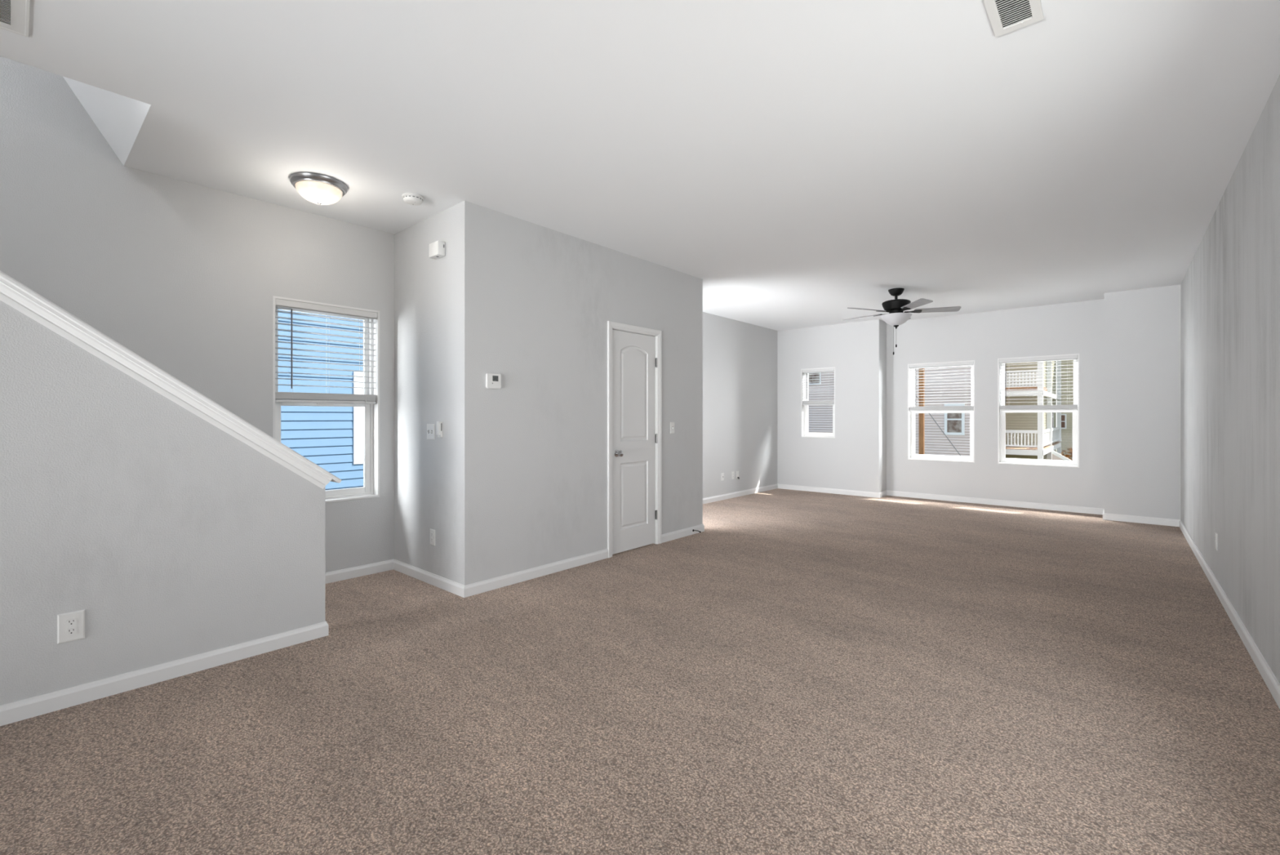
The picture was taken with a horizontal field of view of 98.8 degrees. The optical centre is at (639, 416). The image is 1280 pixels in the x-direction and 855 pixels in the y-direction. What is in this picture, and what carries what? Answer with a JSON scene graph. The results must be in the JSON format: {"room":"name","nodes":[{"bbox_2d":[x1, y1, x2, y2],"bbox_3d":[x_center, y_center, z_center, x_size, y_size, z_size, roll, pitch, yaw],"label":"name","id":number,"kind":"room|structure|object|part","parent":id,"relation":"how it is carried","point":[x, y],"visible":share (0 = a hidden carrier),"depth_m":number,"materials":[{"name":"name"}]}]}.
{"room":"empty living room","nodes":[
{"label":"empty living room","id":0,"kind":"room"},
{"bbox_2d":[62,76,151,165],"bbox_3d":[-3.138,-2.748,2.446,0.975,2.515,1.715,0,0,41],"label":"wall","id":1,"kind":"structure","parent":0,"point":[119,118],"depth_m":2.98,"materials":[{"name":"white paint"}]},
{"bbox_2d":[0,200,702,704],"bbox_3d":[-2.432,-0.122,2.475,0.120,2.735,9.330,0,0,41],"label":"wall","id":2,"kind":"structure","parent":0,"point":[175,537],"depth_m":2.89,"materials":[{"name":"paint"}]},
{"bbox_2d":[57,608,84,644],"bbox_3d":[-2.448,0.904,2.360,0.008,0.125,0.083,0,0,41],"label":"wall outlet","id":3,"kind":"object","parent":2,"relation":"attached to","point":[70,625],"visible":1,"depth_m":2.36,"materials":[{"name":"white plastic"}]},
{"bbox_2d":[65,626,76,635],"bbox_3d":[-2.446,0.923,2.358,0.004,0.027,0.034,0,0,41],"label":"receptacle","id":4,"kind":"object","parent":3,"relation":"attached to","point":[68,630],"depth_m":2.36,"materials":[{"name":"white plastic"}]},
{"bbox_2d":[65,617,77,626],"bbox_3d":[-2.446,0.884,2.358,0.004,0.027,0.034,0,0,41],"label":"receptacle","id":5,"kind":"object","parent":3,"relation":"attached to","point":[68,621],"depth_m":2.36,"materials":[{"name":"white plastic"}]},
{"bbox_2d":[0,621,328,725],"bbox_3d":[-3.614,1.204,1.020,0.013,0.080,5.585,0,0,41],"label":"baseboard","id":6,"kind":"structure","parent":2,"relation":"attached to","point":[27,708],"depth_m":2.55,"materials":[{"name":"white paint"}]},
{"bbox_2d":[0,271,341,488],"bbox_3d":[-2.626,-0.539,2.249,0.195,1.900,2.559,0,0,41],"label":"trim","id":7,"kind":"structure","parent":2,"relation":"attached to","point":[13,293],"depth_m":2.54,"materials":[{"name":"white paint"}]},
{"bbox_2d":[485,373,501,388],"bbox_3d":[-1.055,-0.254,3.946,0.021,0.106,0.114,0,0,41],"label":"thermostat","id":8,"kind":"object","parent":2,"relation":"attached to","point":[492,380],"visible":1,"depth_m":3.93,"materials":[{"name":"white plastic"}]},
{"bbox_2d":[463,548,608,597],"bbox_3d":[-0.745,1.204,4.307,0.013,0.080,1.426,0,0,41],"label":"baseboard","id":9,"kind":"structure","parent":2,"relation":"attached to","point":[485,585],"depth_m":4.20,"materials":[{"name":"white paint"}]},
{"bbox_2d":[607,320,661,557],"bbox_3d":[-0.067,0.201,5.141,0.178,2.089,0.744,0,0,41],"label":"door","id":10,"kind":"structure","parent":2,"relation":"in","point":[633,352],"depth_m":5.11,"materials":[{"name":"white paint"}]},
{"bbox_3d":[-0.186,0.332,4.921,0.068,0.064,0.064,0,0,41],"label":"knob","id":11,"kind":"part","parent":10,"relation":"part of","materials":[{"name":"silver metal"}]},
{"bbox_2d":[670,422,674,433],"bbox_3d":[0.332,0.114,5.537,0.016,0.117,0.071,0,0,41],"label":"light switch","id":12,"kind":"object","parent":2,"relation":"attached to","point":[672,424],"visible":1,"depth_m":5.53,"materials":[{"name":"white plastic"}]},
{"bbox_2d":[661,524,704,542],"bbox_3d":[0.452,1.204,5.678,0.013,0.080,0.737,0,0,41],"label":"baseboard","id":13,"kind":"structure","parent":2,"relation":"attached to","point":[674,535],"depth_m":5.65,"materials":[{"name":"white paint"}]},
{"bbox_2d":[0,56,777,572],"bbox_3d":[-1.940,-1.380,4.673,0.150,5.250,13.290,0,0,41],"label":"wall","id":14,"kind":"structure","parent":0,"point":[185,277],"depth_m":3.58,"materials":[{"name":"grey paint"}]},
{"bbox_2d":[272,295,379,502],"bbox_3d":[-2.383,-0.100,4.163,0.154,1.490,0.736,0,0,41],"label":"window","id":15,"kind":"structure","parent":14,"relation":"in","point":[371,489],"depth_m":4.38,"materials":[{"name":"white paint"}]},
{"bbox_3d":[-2.429,-0.448,4.203,0.023,0.735,0.676,0,0,41],"label":"sash","id":16,"kind":"part","parent":15,"relation":"part of","materials":[{"name":"white plastic"}]},
{"bbox_3d":[-2.404,0.246,4.181,0.035,0.733,0.676,0,0,41],"label":"sash","id":17,"kind":"part","parent":15,"relation":"part of","materials":[{"name":"white plastic"}]},
{"bbox_2d":[275,297,377,404],"bbox_3d":[-2.355,-0.466,4.138,0.068,0.731,0.704,0,0,41],"label":"window blind","id":18,"kind":"object","parent":15,"relation":"attached to","point":[280,397],"visible":0.92,"depth_m":4.09,"materials":[{"name":"grey plastic"}]},
{"bbox_3d":[-2.360,-0.448,4.143,0.056,0.686,0.486,0,0,41],"label":"ladder cord","id":19,"kind":"part","parent":18,"relation":"part of","materials":[{"name":"white fabric"}]},
{"bbox_3d":[-2.360,-0.111,4.143,0.052,0.021,0.698,0,0,41],"label":"rail","id":20,"kind":"part","parent":18,"relation":"part of","materials":[{"name":"grey plastic"}]},
{"bbox_3d":[-2.417,-0.100,4.192,0.065,1.490,0.736,0,0,41],"label":"frame","id":21,"kind":"part","parent":15,"relation":"part of","materials":[{"name":"white plastic"}]},
{"bbox_3d":[-2.359,0.636,4.141,0.089,0.018,0.708,0,0,41],"label":"sill","id":22,"kind":"part","parent":15,"relation":"part of","materials":[{"name":"white paint"}]},
{"bbox_2d":[324,559,394,583],"bbox_3d":[-2.341,1.204,4.091,0.013,0.080,1.025,0,0,41],"label":"baseboard","id":23,"kind":"structure","parent":14,"relation":"attached to","point":[371,568],"depth_m":4.26,"materials":[{"name":"white paint"}]},
{"bbox_2d":[720,472,724,480],"bbox_3d":[1.239,0.900,8.190,0.016,0.116,0.072,0,0,41],"label":"cable plate","id":24,"kind":"object","parent":14,"relation":"attached to","point":[722,473],"visible":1,"depth_m":8.18,"materials":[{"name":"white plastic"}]},
{"bbox_2d":[736,471,739,479],"bbox_3d":[1.525,0.909,8.510,0.026,0.129,0.072,0,0,41],"label":"plate","id":25,"kind":"object","parent":14,"relation":"attached to","point":[737,472],"visible":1,"depth_m":8.51,"materials":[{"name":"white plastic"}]},
{"bbox_2d":[702,483,777,503],"bbox_3d":[1.139,1.204,8.078,0.013,0.080,3.810,0,0,41],"label":"baseboard","id":26,"kind":"structure","parent":14,"relation":"attached to","point":[716,498],"depth_m":8.52,"materials":[{"name":"white paint"}]},
{"bbox_2d":[394,204,455,581],"bbox_3d":[-1.617,-0.122,4.215,0.940,2.735,0.115,0,0,41],"label":"wall","id":27,"kind":"structure","parent":0,"point":[424,286],"depth_m":4.16,"materials":[{"name":"paint"}]},
{"bbox_2d":[393,559,464,597],"bbox_3d":[-1.609,1.204,4.123,1.073,0.080,0.013,0,0,41],"label":"baseboard","id":28,"kind":"structure","parent":27,"relation":"attached to","point":[454,587],"depth_m":4.07,"materials":[{"name":"white paint"}]},
{"bbox_2d":[426,423,435,439],"bbox_3d":[-1.564,0.114,4.081,0.117,0.117,0.016,0,0,41],"label":"light switch","id":29,"kind":"object","parent":27,"relation":"attached to","point":[430,427],"visible":1,"depth_m":4.07,"materials":[{"name":"white plastic"}]},
{"bbox_2d":[430,528,435,545],"bbox_3d":[-1.541,0.895,4.067,0.072,0.116,0.008,0,0,41],"label":"wall outlet","id":30,"kind":"object","parent":27,"relation":"attached to","point":[432,531],"visible":1,"depth_m":4.06,"materials":[{"name":"white plastic"}]},
{"bbox_2d":[428,240,444,258],"bbox_3d":[-1.470,-1.205,3.971,0.133,0.102,0.060,0,0,41],"label":"wall sensor","id":31,"kind":"object","parent":27,"relation":"attached to","point":[436,249],"visible":1,"depth_m":3.94,"materials":[{"name":"white plastic"}]},
{"bbox_2d":[436,421,442,437],"bbox_3d":[-1.454,0.093,3.976,0.042,0.114,0.030,0,0,41],"label":"wall control","id":32,"kind":"object","parent":27,"relation":"attached to","point":[439,424],"visible":1,"depth_m":3.96,"materials":[{"name":"white plastic"}]},
{"bbox_2d":[0,488,1279,854],"bbox_3d":[0.065,1.345,3.063,5.290,0.200,13.800,0,0,41],"label":"floor","id":33,"kind":"structure","parent":0,"point":[798,672],"depth_m":2.29,"materials":[{"name":"carpet"}]},
{"bbox_2d":[0,0,1279,330],"bbox_3d":[0.065,-1.600,3.063,5.290,0.220,13.800,0,0,41],"label":"ceiling","id":34,"kind":"structure","parent":0,"point":[806,162],"depth_m":2.73,"materials":[{"name":"white paint"}]},
{"bbox_2d":[0,0,30,37],"bbox_3d":[-2.435,-1.485,1.643,0.612,0.009,0.812,0,0,41],"label":"ceiling vent","id":35,"kind":"object","parent":34,"relation":"in","point":[14,14],"visible":1,"depth_m":2.03,"materials":[{"name":"white plastic"}]},
{"bbox_2d":[289,172,347,204],"bbox_3d":[-2.049,-1.419,3.502,0.320,0.140,0.320,0,0,41],"label":"flush ceiling light","id":36,"kind":"object","parent":34,"relation":"attached to","point":[315,188],"visible":1,"depth_m":3.42,"materials":[{"name":"white glass"}]},
{"bbox_2d":[402,192,423,205],"bbox_3d":[-1.538,-1.466,3.713,0.136,0.047,0.136,0,0,41],"label":"smoke detector","id":37,"kind":"object","parent":34,"relation":"attached to","point":[411,198],"visible":1,"depth_m":3.67,"materials":[{"name":"white plastic"}]},
{"bbox_2d":[842,288,960,355],"bbox_3d":[3.014,-1.106,6.473,1.287,0.768,1.274,0,0,41],"label":"ceiling fan","id":38,"kind":"object","parent":34,"relation":"hanging from","point":[895,308],"visible":1,"depth_m":6.33,"materials":[{"name":"black metal"}]},
{"bbox_3d":[2.746,-1.228,6.775,0.135,0.036,0.480,0,0,-38],"label":"blade","id":39,"kind":"part","parent":38,"relation":"part of","materials":[{"name":"grey wood"}]},
{"bbox_3d":[2.606,-1.228,6.291,0.480,0.036,0.135,0,0,-20],"label":"blade","id":40,"kind":"part","parent":38,"relation":"part of","materials":[{"name":"grey wood"}]},
{"bbox_3d":[2.978,-0.915,6.437,0.003,0.310,0.004,0,0,41],"label":"pull chain","id":41,"kind":"part","parent":38,"relation":"part of","materials":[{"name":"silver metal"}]},
{"bbox_3d":[3.009,-1.282,6.437,0.310,0.155,0.310,0,0,41],"label":"motor","id":42,"kind":"part","parent":38,"relation":"part of","materials":[{"name":"black metal"}]},
{"bbox_3d":[3.009,-1.129,6.437,0.336,0.126,0.336,0,0,41],"label":"lamp shade","id":43,"kind":"part","parent":38,"relation":"part of","materials":[{"name":"white glass"}]},
{"bbox_3d":[3.023,-1.228,6.009,0.135,0.036,0.480,0,0,-2],"label":"blade","id":44,"kind":"part","parent":38,"relation":"part of","materials":[{"name":"grey wood"}]},
{"bbox_3d":[3.420,-1.228,6.318,0.480,0.036,0.135,0,0,16],"label":"blade","id":45,"kind":"part","parent":38,"relation":"part of","materials":[{"name":"grey wood"}]},
{"bbox_2d":[983,0,1043,37],"bbox_3d":[1.344,-1.483,1.975,0.152,0.014,0.310,0,0,41],"label":"ceiling vent","id":46,"kind":"object","parent":34,"relation":"in","point":[1005,16],"visible":1,"depth_m":2.02,"materials":[{"name":"white plastic"}]},
{"bbox_2d":[777,319,886,492],"bbox_3d":[3.193,-0.122,9.152,1.695,2.735,0.510,0,0,41],"label":"wall","id":47,"kind":"structure","parent":0,"point":[855,459],"depth_m":8.79,"materials":[{"name":"grey paint"}]},
{"bbox_2d":[800,366,835,437],"bbox_3d":[2.981,-0.227,9.096,0.577,1.147,0.154,0,0,41],"label":"window","id":48,"kind":"structure","parent":47,"relation":"in","point":[804,392],"depth_m":9.23,"materials":[{"name":"white paint"}]},
{"bbox_3d":[2.960,0.338,9.071,0.549,0.018,0.089,0,0,41],"label":"sill","id":49,"kind":"part","parent":48,"relation":"part of","materials":[{"name":"white paint"}]},
{"bbox_2d":[802,368,834,404],"bbox_3d":[2.957,-0.488,9.068,0.545,0.596,0.068,0,0,41],"label":"window blind","id":50,"kind":"object","parent":48,"relation":"attached to","point":[822,370],"visible":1,"depth_m":9.05,"materials":[{"name":"grey plastic"}]},
{"bbox_3d":[2.961,-0.470,9.072,0.327,0.551,0.056,0,0,41],"label":"ladder cord","id":51,"kind":"part","parent":50,"relation":"part of","materials":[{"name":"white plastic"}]},
{"bbox_3d":[2.961,-0.201,9.073,0.539,0.021,0.052,0,0,41],"label":"rail","id":52,"kind":"part","parent":50,"relation":"part of","materials":[{"name":"grey plastic"}]},
{"bbox_3d":[3.021,-0.488,9.142,0.517,0.564,0.023,0,0,41],"label":"sash","id":53,"kind":"part","parent":48,"relation":"part of","materials":[{"name":"white plastic"}]},
{"bbox_3d":[2.999,0.034,9.117,0.517,0.562,0.035,0,0,41],"label":"sash","id":54,"kind":"part","parent":48,"relation":"part of","materials":[{"name":"white plastic"}]},
{"bbox_2d":[777,483,879,497],"bbox_3d":[3.026,1.204,8.951,1.708,0.080,0.013,0,0,41],"label":"baseboard","id":55,"kind":"structure","parent":47,"relation":"attached to","point":[861,493],"depth_m":8.89,"materials":[{"name":"white paint"}]},
{"bbox_2d":[879,489,887,497],"bbox_3d":[3.783,1.204,8.529,0.013,0.080,0.373,0,0,41],"label":"baseboard","id":56,"kind":"structure","parent":47,"relation":"attached to","point":[883,493],"depth_m":8.53,"materials":[{"name":"white paint"}]},
{"bbox_2d":[886,298,1104,508],"bbox_3d":[4.943,-0.122,7.864,2.635,2.735,0.150,0,0,41],"label":"wall","id":57,"kind":"structure","parent":0,"point":[984,338],"depth_m":7.72,"materials":[{"name":"grey paint"}]},
{"bbox_2d":[907,360,974,462],"bbox_3d":[4.522,-0.073,8.229,0.894,1.473,0.154,0,0,41],"label":"window","id":58,"kind":"structure","parent":57,"relation":"in","point":[911,415],"depth_m":8.32,"materials":[{"name":"white paint"}]},
{"bbox_3d":[4.501,0.654,8.204,0.866,0.018,0.089,0,0,41],"label":"sill","id":59,"kind":"part","parent":58,"relation":"part of","materials":[{"name":"white paint"}]},
{"bbox_2d":[909,360,973,411],"bbox_3d":[4.498,-0.438,8.200,0.862,0.716,0.068,0,0,41],"label":"window blind","id":60,"kind":"object","parent":58,"relation":"attached to","point":[934,408],"visible":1,"depth_m":8.20,"materials":[{"name":"grey plastic"}]},
{"bbox_3d":[4.502,-0.420,8.205,0.644,0.671,0.056,0,0,41],"label":"ladder cord","id":61,"kind":"part","parent":60,"relation":"part of","materials":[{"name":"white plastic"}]},
{"bbox_3d":[4.502,-0.090,8.205,0.856,0.021,0.052,0,0,41],"label":"rail","id":62,"kind":"part","parent":60,"relation":"part of","materials":[{"name":"grey plastic"}]},
{"bbox_3d":[4.540,0.269,8.249,0.834,0.724,0.035,0,0,41],"label":"sash","id":63,"kind":"part","parent":58,"relation":"part of","materials":[{"name":"white plastic"}]},
{"bbox_3d":[4.562,-0.417,8.274,0.834,0.726,0.023,0,0,41],"label":"sash","id":64,"kind":"part","parent":58,"relation":"part of","materials":[{"name":"white plastic"}]},
{"bbox_2d":[886,489,1104,514],"bbox_3d":[4.889,1.204,7.803,2.635,0.080,0.013,0,0,41],"label":"baseboard","id":65,"kind":"structure","parent":57,"relation":"attached to","point":[896,493],"depth_m":7.66,"materials":[{"name":"white paint"}]},
{"bbox_2d":[997,353,1079,467],"bbox_3d":[5.407,-0.076,7.456,0.894,1.478,0.154,0,0,41],"label":"window","id":66,"kind":"structure","parent":57,"relation":"in","point":[1002,459],"depth_m":7.48,"materials":[{"name":"white paint"}]},
{"bbox_2d":[999,355,1077,410],"bbox_3d":[5.383,-0.441,7.428,0.862,0.721,0.068,0,0,41],"label":"window blind","id":67,"kind":"object","parent":66,"relation":"attached to","point":[1007,407],"visible":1,"depth_m":7.40,"materials":[{"name":"grey plastic"}]},
{"bbox_3d":[5.387,-0.090,7.433,0.856,0.021,0.052,0,0,41],"label":"rail","id":68,"kind":"part","parent":67,"relation":"part of","materials":[{"name":"grey plastic"}]},
{"bbox_3d":[5.387,-0.423,7.432,0.644,0.676,0.056,0,0,41],"label":"ladder cord","id":69,"kind":"part","parent":67,"relation":"part of","materials":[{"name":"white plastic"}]},
{"bbox_3d":[5.386,0.654,7.431,0.866,0.018,0.089,0,0,41],"label":"sill","id":70,"kind":"part","parent":66,"relation":"part of","materials":[{"name":"white paint"}]},
{"bbox_3d":[5.426,0.268,7.477,0.834,0.727,0.035,0,0,41],"label":"sash","id":71,"kind":"part","parent":66,"relation":"part of","materials":[{"name":"white plastic"}]},
{"bbox_3d":[5.447,-0.420,7.501,0.834,0.729,0.023,0,0,41],"label":"sash","id":72,"kind":"part","parent":66,"relation":"part of","materials":[{"name":"white plastic"}]},
{"bbox_2d":[1104,284,1180,519],"bbox_3d":[6.046,-0.122,6.622,0.660,2.735,0.570,0,0,41],"label":"wall","id":73,"kind":"structure","parent":0,"point":[1142,326],"depth_m":6.41,"materials":[{"name":"grey paint"}]},
{"bbox_2d":[1102,512,1180,526],"bbox_3d":[5.849,1.204,6.407,0.673,0.080,0.013,0,0,41],"label":"baseboard","id":74,"kind":"structure","parent":73,"relation":"attached to","point":[1132,518],"depth_m":6.40,"materials":[{"name":"white paint"}]},
{"bbox_2d":[1180,75,1279,683],"bbox_3d":[1.912,-0.122,1.271,0.150,2.735,13.230,0,0,41],"label":"wall","id":75,"kind":"structure","parent":0,"point":[1230,286],"depth_m":3.18,"materials":[{"name":"paint"}]},
{"bbox_2d":[1214,532,1217,550],"bbox_3d":[4.119,0.893,3.920,0.008,0.116,0.072,0,0,41],"label":"wall outlet","id":76,"kind":"object","parent":75,"relation":"attached to","point":[1215,533],"visible":1,"depth_m":3.91,"materials":[{"name":"white plastic"}]},
{"bbox_2d":[1179,520,1279,708],"bbox_3d":[1.802,1.204,1.268,0.013,0.080,13.080,0,0,41],"label":"baseboard","id":77,"kind":"structure","parent":75,"relation":"attached to","point":[1268,677],"depth_m":3.09,"materials":[{"name":"white paint"}]},
{"label":"outside","id":78,"kind":"structure","parent":0,"visible":0},
{"bbox_3d":[16.440,4.395,18.834,120.000,0.300,130.000,0,0,41],"label":"ground","id":79,"kind":"structure","parent":78,"visible":0},
{"bbox_2d":[278,309,364,489],"bbox_3d":[-6.609,-1.333,11.742,9.400,11.245,21.800,0,0,41],"label":"house","id":80,"kind":"structure","parent":79,"relation":"on","point":[331,437],"depth_m":7.70,"materials":[{"name":"blue"}]},
{"bbox_2d":[808,365,971,456],"bbox_3d":[10.233,-1.568,26.110,11.880,11.774,5.600,0,0,41],"label":"house","id":81,"kind":"structure","parent":79,"relation":"on","point":[956,426],"depth_m":21.59,"materials":[{"name":"beige"}]},
{"bbox_3d":[7.932,-1.735,24.903,0.510,0.470,0.045,0,0,41],"label":"pane","id":82,"kind":"part","parent":81,"relation":"part of","materials":[{"name":"glass"}]},
{"bbox_3d":[12.169,0.109,21.205,0.515,1.032,0.045,0,0,41],"label":"pane","id":83,"kind":"part","parent":81,"relation":"part of","materials":[{"name":"glass"}]},
{"bbox_2d":[919,368,924,454],"bbox_3d":[6.592,0.945,12.829,0.100,6.600,0.100,0,0,41],"label":"wooden post","id":84,"kind":"object","parent":79,"relation":"on","point":[921,415],"visible":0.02,"depth_m":12.79,"materials":[{"name":"brown wood"}]},
{"bbox_2d":[1004,360,1056,459],"bbox_3d":[20.707,-2.045,29.844,3.350,12.820,8.600,0,0,41],"label":"house","id":85,"kind":"structure","parent":79,"relation":"on","point":[1014,420],"depth_m":26.67,"materials":[{"name":"beige"}]},
{"bbox_2d":[1004,360,1061,459],"bbox_3d":[20.174,-0.055,28.982,2.880,8.600,10.600,0,0,41],"label":"porch","id":86,"kind":"object","parent":79,"relation":"on","point":[1046,437],"visible":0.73,"depth_m":25.08,"materials":[{"name":"white wood"}]},
{"bbox_3d":[16.770,-1.705,25.303,2.590,0.740,0.060,0,0,41],"label":"lattice railing","id":87,"kind":"part","parent":86,"relation":"part of","materials":[{"name":"white wood"}]},
{"bbox_3d":[17.384,2.900,26.014,2.580,2.590,0.060,0,0,41],"label":"skirting","id":88,"kind":"part","parent":86,"relation":"part of","materials":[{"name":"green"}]},
{"bbox_3d":[16.779,0.990,25.321,2.580,0.750,0.080,0,0,41],"label":"railing","id":89,"kind":"part","parent":86,"relation":"part of","materials":[{"name":"white wood"}]},
{"bbox_3d":[17.822,-0.055,24.398,0.194,8.600,0.194,0,0,41],"label":"post","id":90,"kind":"part","parent":86,"relation":"part of","materials":[{"name":"white wood"}]},
{"bbox_3d":[20.584,-0.055,27.562,0.194,8.600,0.194,0,0,41],"label":"post","id":91,"kind":"part","parent":86,"relation":"part of","materials":[{"name":"white wood"}]},
{"bbox_3d":[21.176,0.990,28.240,0.080,0.750,10.000,0,0,41],"label":"railing","id":92,"kind":"part","parent":86,"relation":"part of","materials":[{"name":"white wood"}]},
{"bbox_3d":[24.529,-0.055,32.082,0.194,8.600,0.194,0,0,41],"label":"post","id":93,"kind":"part","parent":86,"relation":"part of","materials":[{"name":"white wood"}]},
{"bbox_2d":[1052,449,1071,460],"bbox_3d":[21.776,2.925,25.526,4.080,2.640,1.100,0,0,41],"label":"stair","id":94,"kind":"structure","parent":79,"relation":"on","point":[1055,455],"depth_m":26.31,"materials":[{"name":"white wood"}]},
{"bbox_3d":[21.338,3.020,25.237,3.800,2.450,0.030,0,0,41],"label":"panel","id":95,"kind":"part","parent":94,"relation":"part of","materials":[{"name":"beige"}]},
{"bbox_2d":[1061,447,1072,460],"bbox_3d":[22.492,2.871,28.146,1.996,2.755,1.888,0,0,41],"label":"shrub","id":96,"kind":"object","parent":79,"relation":"on","point":[1070,448],"visible":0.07,"depth_m":28.29,"materials":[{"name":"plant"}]},
{"bbox_2d":[1061,360,1073,460],"bbox_3d":[31.924,-1.605,32.529,11.480,11.700,9.800,0,0,41],"label":"house","id":97,"kind":"structure","parent":79,"relation":"on","point":[1066,417],"depth_m":32.37,"materials":[{"name":"beige"}]},
{"bbox_3d":[25.078,0.285,32.502,0.214,0.754,0.045,0,0,41],"label":"pane","id":98,"kind":"part","parent":97,"relation":"part of","materials":[{"name":"grey"}]},
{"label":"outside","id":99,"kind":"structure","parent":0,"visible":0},
{"bbox_2d":[915,395,960,455],"bbox_3d":[10.063,0.845,17.764,3.016,4.511,0.022,0,0,41],"label":"cable","id":100,"kind":"object","parent":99,"point":[916,396],"visible":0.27,"depth_m":17.88,"materials":[{"name":"grey plastic"}]}
]}

